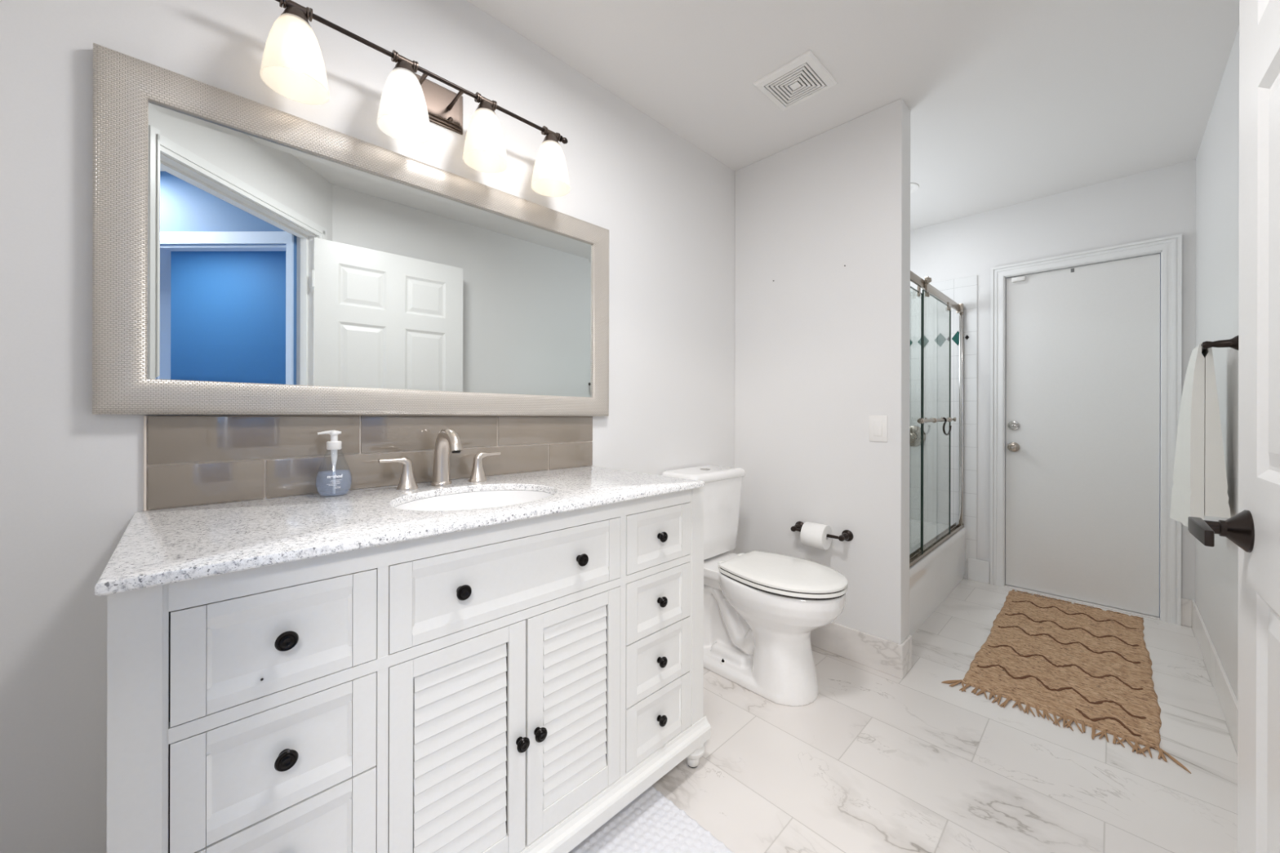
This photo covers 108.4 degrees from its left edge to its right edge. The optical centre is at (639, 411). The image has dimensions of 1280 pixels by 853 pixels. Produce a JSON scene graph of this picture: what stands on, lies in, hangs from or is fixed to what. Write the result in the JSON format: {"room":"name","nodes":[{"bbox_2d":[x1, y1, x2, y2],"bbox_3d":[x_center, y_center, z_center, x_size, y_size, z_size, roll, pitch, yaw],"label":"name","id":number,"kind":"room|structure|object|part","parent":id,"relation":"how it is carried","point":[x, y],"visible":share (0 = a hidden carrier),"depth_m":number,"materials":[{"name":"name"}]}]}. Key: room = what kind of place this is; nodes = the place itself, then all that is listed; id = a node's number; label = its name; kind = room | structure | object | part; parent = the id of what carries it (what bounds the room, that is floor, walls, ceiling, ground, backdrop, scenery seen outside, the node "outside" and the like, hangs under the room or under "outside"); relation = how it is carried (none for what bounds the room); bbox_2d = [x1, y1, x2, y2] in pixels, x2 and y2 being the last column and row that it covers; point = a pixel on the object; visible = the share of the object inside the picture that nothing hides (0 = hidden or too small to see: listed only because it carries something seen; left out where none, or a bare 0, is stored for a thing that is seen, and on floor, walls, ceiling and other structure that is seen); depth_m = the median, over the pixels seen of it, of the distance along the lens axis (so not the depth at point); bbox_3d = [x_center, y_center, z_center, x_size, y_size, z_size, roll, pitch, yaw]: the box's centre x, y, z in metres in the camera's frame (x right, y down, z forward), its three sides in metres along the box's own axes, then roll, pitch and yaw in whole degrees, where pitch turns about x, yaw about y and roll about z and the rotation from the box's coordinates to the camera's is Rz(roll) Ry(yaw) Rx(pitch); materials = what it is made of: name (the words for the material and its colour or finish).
{"room":"bathroom","nodes":[
{"label":"bathroom","id":0,"kind":"room"},
{"bbox_2d":[0,0,734,852],"bbox_3d":[-0.455,-0.103,1.658,2.862,2.440,0.100,0,0,-44],"label":"wall","id":1,"kind":"structure","parent":0,"point":[72,477],"depth_m":0.97,"materials":[{"name":"paint"}]},
{"bbox_2d":[92,43,608,416],"bbox_3d":[-0.617,-0.361,1.404,1.357,0.758,0.034,0,0,-44],"label":"wall mirror","id":2,"kind":"object","parent":1,"relation":"attached to","point":[250,257],"visible":1,"depth_m":1.19,"materials":[{"name":"silver metal"}]},
{"bbox_2d":[147,101,592,397],"bbox_3d":[-0.624,-0.362,1.411,1.208,0.607,0.006,0,0,-44],"label":"mirror glass","id":3,"kind":"object","parent":2,"relation":"attached to","point":[273,261],"depth_m":1.23,"materials":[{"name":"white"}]},
{"bbox_2d":[143,415,592,511],"bbox_3d":[-0.627,0.112,1.415,1.220,0.204,0.010,0,0,-44],"label":"backsplash","id":4,"kind":"structure","parent":1,"relation":"attached to","point":[189,460],"depth_m":1.20,"materials":[{"name":"tile"}]},
{"bbox_2d":[259,0,570,196],"bbox_3d":[-0.577,-0.883,1.339,0.852,0.246,0.186,0,0,-44],"label":"vanity light","id":5,"kind":"object","parent":1,"relation":"attached to","point":[293,66],"visible":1,"depth_m":1.24,"materials":[{"name":"white glass"}]},
{"bbox_3d":[-0.804,-0.834,1.080,0.131,0.148,0.131,0,0,-44],"label":"lamp shade","id":6,"kind":"part","parent":5,"relation":"part of","materials":[{"name":"white glass"}]},
{"bbox_2d":[279,0,312,26],"bbox_3d":[-0.804,-0.928,1.080,0.061,0.058,0.061,0,0,-44],"label":"socket","id":7,"kind":"object","parent":5,"relation":"attached to","point":[293,11],"depth_m":1.06,"materials":[{"name":"brown metal"}]},
{"bbox_3d":[-0.634,-0.834,1.245,0.131,0.148,0.131,0,0,-44],"label":"lamp shade","id":8,"kind":"part","parent":5,"relation":"part of","materials":[{"name":"white glass"}]},
{"bbox_2d":[391,49,417,75],"bbox_3d":[-0.634,-0.928,1.245,0.061,0.058,0.061,0,0,-44],"label":"socket","id":9,"kind":"object","parent":5,"relation":"attached to","point":[404,65],"depth_m":1.22,"materials":[{"name":"brown metal"}]},
{"bbox_3d":[-0.557,-0.944,1.320,0.810,0.012,0.011,0,0,-44],"label":"rod","id":10,"kind":"part","parent":5,"relation":"part of","materials":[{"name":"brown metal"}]},
{"bbox_3d":[-0.630,-0.941,1.322,0.013,0.018,0.104,0,0,-44],"label":"arm","id":11,"kind":"part","parent":5,"relation":"part of","materials":[{"name":"brown metal"}]},
{"bbox_3d":[-0.631,-0.945,1.403,0.194,0.122,0.018,0,0,-44],"label":"wall plate","id":12,"kind":"part","parent":5,"relation":"part of","materials":[{"name":"brown metal"}]},
{"bbox_3d":[-0.556,-0.941,1.393,0.013,0.018,0.104,0,0,-44],"label":"arm","id":13,"kind":"part","parent":5,"relation":"part of","materials":[{"name":"brown metal"}]},
{"bbox_3d":[-0.470,-0.833,1.405,0.131,0.148,0.131,0,0,-44],"label":"lamp shade","id":14,"kind":"part","parent":5,"relation":"part of","materials":[{"name":"white glass"}]},
{"bbox_2d":[474,92,497,113],"bbox_3d":[-0.469,-0.928,1.405,0.061,0.058,0.061,0,0,-44],"label":"socket","id":15,"kind":"object","parent":5,"relation":"attached to","point":[486,105],"depth_m":1.38,"materials":[{"name":"brown metal"}]},
{"bbox_2d":[541,125,560,145],"bbox_3d":[-0.303,-0.927,1.568,0.061,0.058,0.061,0,0,-44],"label":"socket","id":16,"kind":"object","parent":5,"relation":"attached to","point":[551,138],"depth_m":1.55,"materials":[{"name":"brown metal"}]},
{"bbox_3d":[-0.303,-0.833,1.568,0.131,0.148,0.131,0,0,-44],"label":"lamp shade","id":17,"kind":"part","parent":5,"relation":"part of","materials":[{"name":"white glass"}]},
{"bbox_2d":[733,98,910,679],"bbox_3d":[0.852,-0.100,2.275,0.129,2.440,0.841,0,0,-44],"label":"wall","id":18,"kind":"structure","parent":0,"point":[822,348],"depth_m":2.14,"materials":[{"name":"paint"}]},
{"bbox_2d":[791,521,853,541],"bbox_3d":[0.836,0.563,2.152,0.082,0.051,0.278,0,0,-44],"label":"toilet paper holder","id":19,"kind":"object","parent":18,"relation":"attached to","point":[846,535],"visible":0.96,"depth_m":2.08,"materials":[{"name":"brown metal"}]},
{"bbox_3d":[0.756,0.562,2.233,0.082,0.051,0.051,0,0,-44],"label":"post","id":20,"kind":"part","parent":19,"relation":"part of","materials":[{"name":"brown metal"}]},
{"bbox_2d":[800,521,832,550],"bbox_3d":[0.815,0.573,2.134,0.111,0.111,0.102,0,0,-44],"label":"toilet roll","id":21,"kind":"object","parent":19,"relation":"on","point":[813,535],"visible":0.99,"depth_m":2.10,"materials":[{"name":"paper"}]},
{"bbox_3d":[0.915,0.563,2.071,0.082,0.051,0.051,0,0,-44],"label":"post","id":22,"kind":"part","parent":19,"relation":"part of","materials":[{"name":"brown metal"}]},
{"bbox_2d":[869,415,887,441],"bbox_3d":[1.033,0.073,2.003,0.009,0.114,0.074,0,0,-44],"label":"light switch","id":23,"kind":"object","parent":18,"relation":"attached to","point":[877,424],"visible":1,"depth_m":2.00,"materials":[{"name":"white plastic"}]},
{"bbox_2d":[901,635,911,678],"bbox_3d":[1.143,1.049,1.980,0.120,0.142,0.009,0,0,-44],"label":"baseboard","id":24,"kind":"structure","parent":18,"relation":"attached to","point":[907,643],"depth_m":1.98,"materials":[{"name":"stone"}]},
{"bbox_2d":[466,0,1239,230],"bbox_3d":[0.762,-1.371,1.549,4.449,0.100,1.952,0,0,-44],"label":"ceiling","id":25,"kind":"structure","parent":0,"point":[1009,102],"depth_m":1.80,"materials":[{"name":"paint"}]},
{"bbox_2d":[753,49,837,111],"bbox_3d":[0.623,-1.313,1.852,0.238,0.016,0.238,0,0,-44],"label":"ceiling vent","id":26,"kind":"object","parent":25,"relation":"in","point":[804,77],"visible":1,"depth_m":1.83,"materials":[{"name":"white plastic"}]},
{"bbox_2d":[910,182,918,193],"bbox_3d":[1.559,-1.316,2.745,0.170,0.006,0.170,0,0,-44],"label":"recessed light","id":27,"kind":"object","parent":25,"relation":"in","point":[915,185],"visible":0.29,"depth_m":2.70,"materials":[{"name":"white plastic"}]},
{"bbox_2d":[651,577,1237,852],"bbox_3d":[0.756,1.169,1.549,4.449,0.100,1.952,0,0,-44],"label":"floor","id":28,"kind":"structure","parent":0,"point":[880,762],"depth_m":1.45,"materials":[{"name":"tile"}]},
{"bbox_2d":[106,486,711,852],"bbox_3d":[-0.423,0.676,1.222,1.280,0.882,0.554,0,0,-44],"label":"vanity cabinet","id":29,"kind":"object","parent":28,"relation":"on","point":[514,686],"visible":1,"depth_m":0.88,"materials":[{"name":"paint"}]},
{"bbox_3d":[-0.568,0.547,0.739,0.257,0.165,0.018,0,0,-44],"label":"drawer","id":30,"kind":"part","parent":29,"relation":"part of","materials":[{"name":"paint"}]},
{"bbox_3d":[-0.568,0.360,0.739,0.257,0.159,0.018,0,0,-44],"label":"drawer","id":31,"kind":"part","parent":29,"relation":"part of","materials":[{"name":"paint"}]},
{"bbox_3d":[-0.569,0.717,0.739,0.257,0.167,0.018,0,0,-44],"label":"drawer","id":32,"kind":"part","parent":29,"relation":"part of","materials":[{"name":"paint"}]},
{"bbox_3d":[-0.558,0.546,0.727,0.030,0.030,0.024,0,0,-44],"label":"knob","id":33,"kind":"part","parent":29,"relation":"part of","materials":[{"name":"black metal"}]},
{"bbox_3d":[-0.557,0.359,0.727,0.030,0.030,0.024,0,0,-44],"label":"knob","id":34,"kind":"part","parent":29,"relation":"part of","materials":[{"name":"black metal"}]},
{"bbox_2d":[94,466,704,595],"bbox_3d":[-0.438,0.224,1.209,1.231,0.018,0.567,0,0,-44],"label":"countertop","id":35,"kind":"structure","parent":29,"relation":"on","point":[158,547],"depth_m":0.90,"materials":[{"name":"stone"}]},
{"bbox_2d":[315,430,352,497],"bbox_3d":[-0.782,0.131,1.181,0.080,0.166,0.080,0,0,-44],"label":"soap bottle","id":36,"kind":"object","parent":35,"relation":"on","point":[334,445],"visible":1,"depth_m":1.17,"materials":[{"name":"blue plastic"}]},
{"bbox_2d":[326,479,341,488],"bbox_3d":[-0.761,0.181,1.149,0.031,0.021,0.004,0,0,-35],"label":"print","id":37,"kind":"object","parent":36,"relation":"attached to","point":[340,479],"depth_m":1.15},
{"bbox_2d":[327,474,342,478],"bbox_3d":[-0.761,0.161,1.152,0.032,0.008,0.005,0,0,-38],"label":"print","id":38,"kind":"object","parent":36,"relation":"on","point":[340,476],"depth_m":1.15},
{"bbox_2d":[377,428,500,490],"bbox_3d":[-0.554,0.132,1.334,0.348,0.165,0.148,0,0,-44],"label":"faucet","id":39,"kind":"object","parent":35,"relation":"on","point":[447,441],"visible":1,"depth_m":1.34,"materials":[{"name":"silver metal"}]},
{"bbox_3d":[-0.668,0.140,1.262,0.085,0.032,0.025,0,0,-44],"label":"lever","id":40,"kind":"part","parent":39,"relation":"part of","materials":[{"name":"silver metal"}]},
{"bbox_3d":[-0.646,0.179,1.283,0.053,0.070,0.053,0,0,-44],"label":"handle","id":41,"kind":"part","parent":39,"relation":"part of","materials":[{"name":"silver metal"}]},
{"bbox_3d":[-0.587,0.210,1.366,0.055,0.009,0.055,0,0,-44],"label":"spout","id":42,"kind":"part","parent":39,"relation":"part of","materials":[{"name":"silver metal"}]},
{"bbox_3d":[-0.554,0.132,1.332,0.051,0.165,0.146,0,0,-44],"label":"spout","id":43,"kind":"part","parent":39,"relation":"part of","materials":[{"name":"silver metal"}]},
{"bbox_3d":[-0.501,0.179,1.425,0.053,0.070,0.053,0,0,-44],"label":"handle","id":44,"kind":"part","parent":39,"relation":"part of","materials":[{"name":"silver metal"}]},
{"bbox_3d":[-0.479,0.141,1.446,0.085,0.032,0.025,0,0,-44],"label":"lever","id":45,"kind":"part","parent":39,"relation":"part of","materials":[{"name":"silver metal"}]},
{"bbox_2d":[393,489,553,511],"bbox_3d":[-0.413,0.312,1.187,0.426,0.156,0.349,0,0,-44],"label":"sink","id":46,"kind":"object","parent":35,"relation":"in","point":[483,499],"visible":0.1,"depth_m":1.34,"materials":[{"name":"ceramic"}]},
{"bbox_3d":[-0.361,0.719,0.940,0.277,0.508,0.018,0,0,-44],"label":"door","id":47,"kind":"part","parent":29,"relation":"part of","materials":[{"name":"paint"}]},
{"bbox_3d":[-0.354,0.361,0.925,0.030,0.030,0.024,0,0,-44],"label":"knob","id":48,"kind":"part","parent":29,"relation":"part of","materials":[{"name":"black metal"}]},
{"bbox_3d":[-0.259,0.361,1.039,0.560,0.159,0.018,0,0,-44],"label":"drawer","id":49,"kind":"part","parent":29,"relation":"part of","materials":[{"name":"paint"}]},
{"bbox_3d":[-0.258,0.727,1.011,0.030,0.030,0.024,0,0,-44],"label":"knob","id":50,"kind":"part","parent":29,"relation":"part of","materials":[{"name":"black metal"}]},
{"bbox_3d":[-0.226,0.727,1.043,0.030,0.030,0.024,0,0,-44],"label":"knob","id":51,"kind":"part","parent":29,"relation":"part of","materials":[{"name":"black metal"}]},
{"bbox_3d":[-0.159,0.719,1.138,0.277,0.508,0.018,0,0,-44],"label":"door","id":52,"kind":"part","parent":29,"relation":"part of","materials":[{"name":"paint"}]},
{"bbox_3d":[-0.142,0.362,1.131,0.030,0.030,0.024,0,0,-44],"label":"knob","id":53,"kind":"part","parent":29,"relation":"part of","materials":[{"name":"black metal"}]},
{"bbox_3d":[-0.421,1.007,1.219,1.280,0.060,0.542,0,0,-44],"label":"moulding","id":54,"kind":"part","parent":29,"relation":"part of","materials":[{"name":"paint"}]},
{"bbox_3d":[0.053,0.890,1.344,0.267,0.168,0.018,0,0,-44],"label":"drawer","id":55,"kind":"part","parent":29,"relation":"part of","materials":[{"name":"paint"}]},
{"bbox_3d":[0.053,0.718,1.344,0.267,0.167,0.018,0,0,-44],"label":"drawer","id":56,"kind":"part","parent":29,"relation":"part of","materials":[{"name":"paint"}]},
{"bbox_3d":[0.054,0.548,1.344,0.267,0.165,0.018,0,0,-44],"label":"drawer","id":57,"kind":"part","parent":29,"relation":"part of","materials":[{"name":"paint"}]},
{"bbox_3d":[0.054,0.361,1.344,0.267,0.159,0.018,0,0,-44],"label":"drawer","id":58,"kind":"part","parent":29,"relation":"part of","materials":[{"name":"paint"}]},
{"bbox_3d":[0.063,0.890,1.333,0.030,0.030,0.024,0,0,-44],"label":"knob","id":59,"kind":"part","parent":29,"relation":"part of","materials":[{"name":"black metal"}]},
{"bbox_3d":[0.063,0.721,1.333,0.030,0.030,0.024,0,0,-44],"label":"knob","id":60,"kind":"part","parent":29,"relation":"part of","materials":[{"name":"black metal"}]},
{"bbox_3d":[0.064,0.548,1.333,0.030,0.030,0.024,0,0,-44],"label":"knob","id":61,"kind":"part","parent":29,"relation":"part of","materials":[{"name":"black metal"}]},
{"bbox_3d":[0.064,0.361,1.333,0.030,0.030,0.024,0,0,-44],"label":"knob","id":62,"kind":"part","parent":29,"relation":"part of","materials":[{"name":"black metal"}]},
{"bbox_3d":[0.167,1.076,1.464,0.076,0.075,0.076,0,0,-44],"label":"leg","id":63,"kind":"part","parent":29,"relation":"part of","materials":[{"name":"paint"}]},
{"bbox_2d":[568,786,734,852],"bbox_3d":[-0.067,1.109,0.914,0.789,0.015,0.528,0,0,-44],"label":"bath mat","id":64,"kind":"object","parent":28,"relation":"on","point":[651,823],"visible":0.92,"depth_m":1.21,"materials":[{"name":"fabric"}]},
{"bbox_2d":[662,465,848,706],"bbox_3d":[0.495,0.694,1.976,0.412,0.850,0.751,0,0,-44],"label":"toilet","id":65,"kind":"object","parent":28,"relation":"on","point":[762,610],"visible":0.87,"depth_m":1.85,"materials":[{"name":"ceramic"}]},
{"bbox_3d":[0.306,0.292,2.171,0.412,0.039,0.205,0,0,-44],"label":"tank lid","id":66,"kind":"part","parent":65,"relation":"part of","materials":[{"name":"ceramic"}]},
{"bbox_3d":[0.302,0.489,2.175,0.394,0.354,0.196,0,0,-44],"label":"tank","id":67,"kind":"part","parent":65,"relation":"part of","materials":[{"name":"ceramic"}]},
{"bbox_3d":[0.497,0.899,1.974,0.369,0.440,0.732,0,0,-44],"label":"bowl","id":68,"kind":"part","parent":65,"relation":"part of","materials":[{"name":"ceramic"}]},
{"bbox_3d":[0.593,0.668,1.876,0.372,0.015,0.471,0,0,-44],"label":"seat","id":69,"kind":"part","parent":65,"relation":"part of","materials":[{"name":"plastic"}]},
{"bbox_3d":[0.593,0.646,1.876,0.372,0.020,0.471,0,0,-44],"label":"lid","id":70,"kind":"part","parent":65,"relation":"part of","materials":[{"name":"plastic"}]},
{"bbox_2d":[909,519,965,635],"bbox_3d":[1.400,0.949,2.863,1.474,0.345,0.762,0,0,-44],"label":"bathtub","id":71,"kind":"object","parent":28,"relation":"on","point":[932,579],"visible":0.23,"depth_m":2.66,"materials":[{"name":"ceramic"}]},
{"bbox_2d":[909,271,964,568],"bbox_3d":[1.660,0.020,2.597,1.471,1.511,0.098,0,0,-44],"label":"shower enclosure","id":72,"kind":"object","parent":71,"relation":"on","point":[918,554],"visible":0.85,"depth_m":2.67,"materials":[{"name":"metal"}]},
{"bbox_3d":[1.644,-0.693,2.615,1.471,0.044,0.014,0,0,-44],"label":"rail","id":73,"kind":"part","parent":72,"relation":"part of","materials":[{"name":"metal"}]},
{"bbox_2d":[942,417,951,435],"bbox_3d":[1.738,0.082,2.617,0.159,0.105,0.017,0,0,-43],"label":"hook","id":74,"kind":"object","parent":72,"relation":"hanging from","point":[945,421],"visible":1,"depth_m":2.58,"materials":[{"name":"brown metal"}]},
{"bbox_3d":[2.169,0.024,3.117,0.016,1.493,0.022,0,0,-44],"label":"wall post","id":75,"kind":"part","parent":72,"relation":"part of","materials":[{"name":"silver metal"}]},
{"bbox_2d":[968,557,989,583],"bbox_3d":[2.240,1.052,3.054,0.009,0.142,0.117,0,0,-44],"label":"baseboard","id":76,"kind":"structure","parent":28,"relation":"on","point":[978,570],"depth_m":3.05,"materials":[{"name":"paint"}]},
{"bbox_2d":[942,589,1191,773],"bbox_3d":[2.003,1.115,2.182,1.510,0.014,0.665,0,0,-44],"label":"jute rug","id":77,"kind":"object","parent":28,"relation":"on","point":[1077,663],"visible":1,"depth_m":2.00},
{"bbox_3d":[1.675,1.112,1.866,0.086,0.009,0.501,0,0,-44],"label":"zigzag cord","id":78,"kind":"part","parent":77,"relation":"part of","materials":[{"name":"fabric"}]},
{"bbox_3d":[1.851,1.113,2.038,0.082,0.009,0.501,0,0,-44],"label":"zigzag cord","id":79,"kind":"part","parent":77,"relation":"part of","materials":[{"name":"fabric"}]},
{"bbox_3d":[2.054,1.113,2.235,0.087,0.009,0.503,0,0,-44],"label":"zigzag cord","id":80,"kind":"part","parent":77,"relation":"part of","materials":[{"name":"fabric"}]},
{"bbox_3d":[2.208,1.113,2.385,0.086,0.009,0.502,0,0,-44],"label":"zigzag cord","id":81,"kind":"part","parent":77,"relation":"part of","materials":[{"name":"fabric"}]},
{"bbox_3d":[2.384,1.114,2.558,0.083,0.009,0.500,0,0,-44],"label":"zigzag cord","id":82,"kind":"part","parent":77,"relation":"part of","materials":[{"name":"fabric"}]},
{"bbox_3d":[1.681,1.112,1.662,0.078,0.009,0.167,0,0,-44],"label":"zigzag cord","id":83,"kind":"part","parent":77,"relation":"part of","materials":[{"name":"fabric"}]},
{"bbox_2d":[910,159,1195,600],"bbox_3d":[2.324,-0.097,3.073,0.120,2.440,1.952,0,0,-44],"label":"wall","id":84,"kind":"structure","parent":0,"point":[1159,202],"depth_m":2.80,"materials":[{"name":"paint"}]},
{"bbox_2d":[909,275,977,578],"bbox_3d":[1.953,0.107,3.362,0.007,2.030,0.822,0,0,-44],"label":"tiles","id":85,"kind":"structure","parent":84,"relation":"attached to","point":[963,291],"depth_m":3.19,"materials":[{"name":"white tile"}]},
{"bbox_2d":[909,426,925,446],"bbox_3d":[1.953,0.177,3.308,0.068,0.150,0.150,0,0,-44],"label":"shower valve","id":86,"kind":"object","parent":85,"relation":"attached to","point":[915,431],"visible":0.62,"depth_m":3.30,"materials":[{"name":"metal"}]},
{"bbox_3d":[1.948,0.159,3.303,0.054,0.097,0.060,0,0,-44],"label":"valve handle","id":87,"kind":"part","parent":86,"relation":"part of","materials":[{"name":"metal"}]},
{"bbox_2d":[917,335,928,346],"bbox_3d":[2.019,-0.499,3.289,0.003,0.099,0.072,0,0,-44],"label":"tile","id":88,"kind":"object","parent":85,"relation":"attached to","point":[926,340],"depth_m":3.28,"materials":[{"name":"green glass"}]},
{"bbox_2d":[934,331,964,346],"bbox_3d":[2.127,-0.499,3.178,0.003,0.099,0.174,0,0,-44],"label":"tile","id":89,"kind":"object","parent":85,"relation":"attached to","point":[940,340],"depth_m":3.20,"materials":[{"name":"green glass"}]},
{"bbox_2d":[1004,253,1159,619],"bbox_3d":[2.597,0.132,2.749,0.141,1.983,0.665,0,0,-44],"label":"door","id":90,"kind":"structure","parent":84,"relation":"in","point":[1082,345],"depth_m":2.71,"materials":[{"name":"paint"},{"name":"brushed metal"}]},
{"bbox_3d":[2.366,0.226,2.929,0.060,0.060,0.060,0,0,-44],"label":"knob","id":91,"kind":"part","parent":90,"relation":"part of","materials":[{"name":"metal"}]},
{"bbox_2d":[1011,275,1025,282],"bbox_3d":[2.397,-0.838,2.924,0.026,0.026,0.066,0,0,-44],"label":"sensor","id":92,"kind":"object","parent":90,"relation":"attached to","point":[1019,278],"visible":1,"depth_m":2.92,"materials":[{"name":"white plastic"}]},
{"bbox_2d":[990,234,1182,625],"bbox_3d":[2.612,0.095,2.763,0.140,2.058,0.809,0,0,-44],"label":"door frame","id":93,"kind":"structure","parent":84,"relation":"attached to","point":[1169,248],"depth_m":2.52,"materials":[{"name":"paint"}]},
{"bbox_2d":[1181,597,1191,626],"bbox_3d":[2.865,1.054,2.422,0.010,0.142,0.040,0,0,-44],"label":"baseboard","id":94,"kind":"structure","parent":84,"relation":"attached to","point":[1186,604],"depth_m":2.42,"materials":[{"name":"wood"}]},
{"bbox_2d":[1195,26,1239,698],"bbox_3d":[1.796,-0.098,1.267,3.157,2.440,0.100,0,0,-44],"label":"wall","id":95,"kind":"structure","parent":0,"point":[1217,159],"depth_m":1.80,"materials":[{"name":"paint"}]},
{"bbox_2d":[1169,342,1231,526],"bbox_3d":[2.083,0.087,1.722,0.212,0.670,0.128,0,0,-44],"label":"towel","id":96,"kind":"object","parent":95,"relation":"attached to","point":[1200,486],"visible":0.97,"depth_m":1.65,"materials":[{"name":"white fabric"}]},
{"bbox_2d":[1191,600,1237,751],"bbox_3d":[1.762,1.051,1.313,3.137,0.142,0.010,0,0,-44],"label":"baseboard","id":97,"kind":"structure","parent":95,"relation":"attached to","point":[1227,698],"depth_m":1.83,"materials":[{"name":"stone"}]},
{"bbox_2d":[1200,335,1238,351],"bbox_3d":[2.078,-0.232,1.669,0.286,0.051,0.084,0,0,-44],"label":"towel bar","id":98,"kind":"object","parent":95,"relation":"attached to","point":[1233,343],"visible":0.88,"depth_m":1.58,"materials":[{"name":"brown metal"}]},
{"bbox_3d":[-0.145,-0.103,0.156,1.174,2.440,1.174,0,0,-44],"label":"wall","id":99,"kind":"structure","parent":0,"visible":0},
{"bbox_2d":[1187,0,1279,852],"bbox_3d":[0.746,0.077,0.513,0.099,2.060,0.829,0,0,43],"label":"door","id":100,"kind":"structure","parent":99,"relation":"in","point":[1255,528],"depth_m":0.72,"materials":[{"name":"paint"}]},
{"bbox_3d":[0.917,0.195,0.755,0.128,0.025,0.017,0,0,-44],"label":"lever","id":101,"kind":"part","parent":100,"relation":"part of","materials":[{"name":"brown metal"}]},
{"bbox_3d":[0.973,0.195,0.773,0.068,0.068,0.060,0,0,-44],"label":"handle","id":102,"kind":"part","parent":100,"relation":"part of","materials":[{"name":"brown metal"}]}
]}

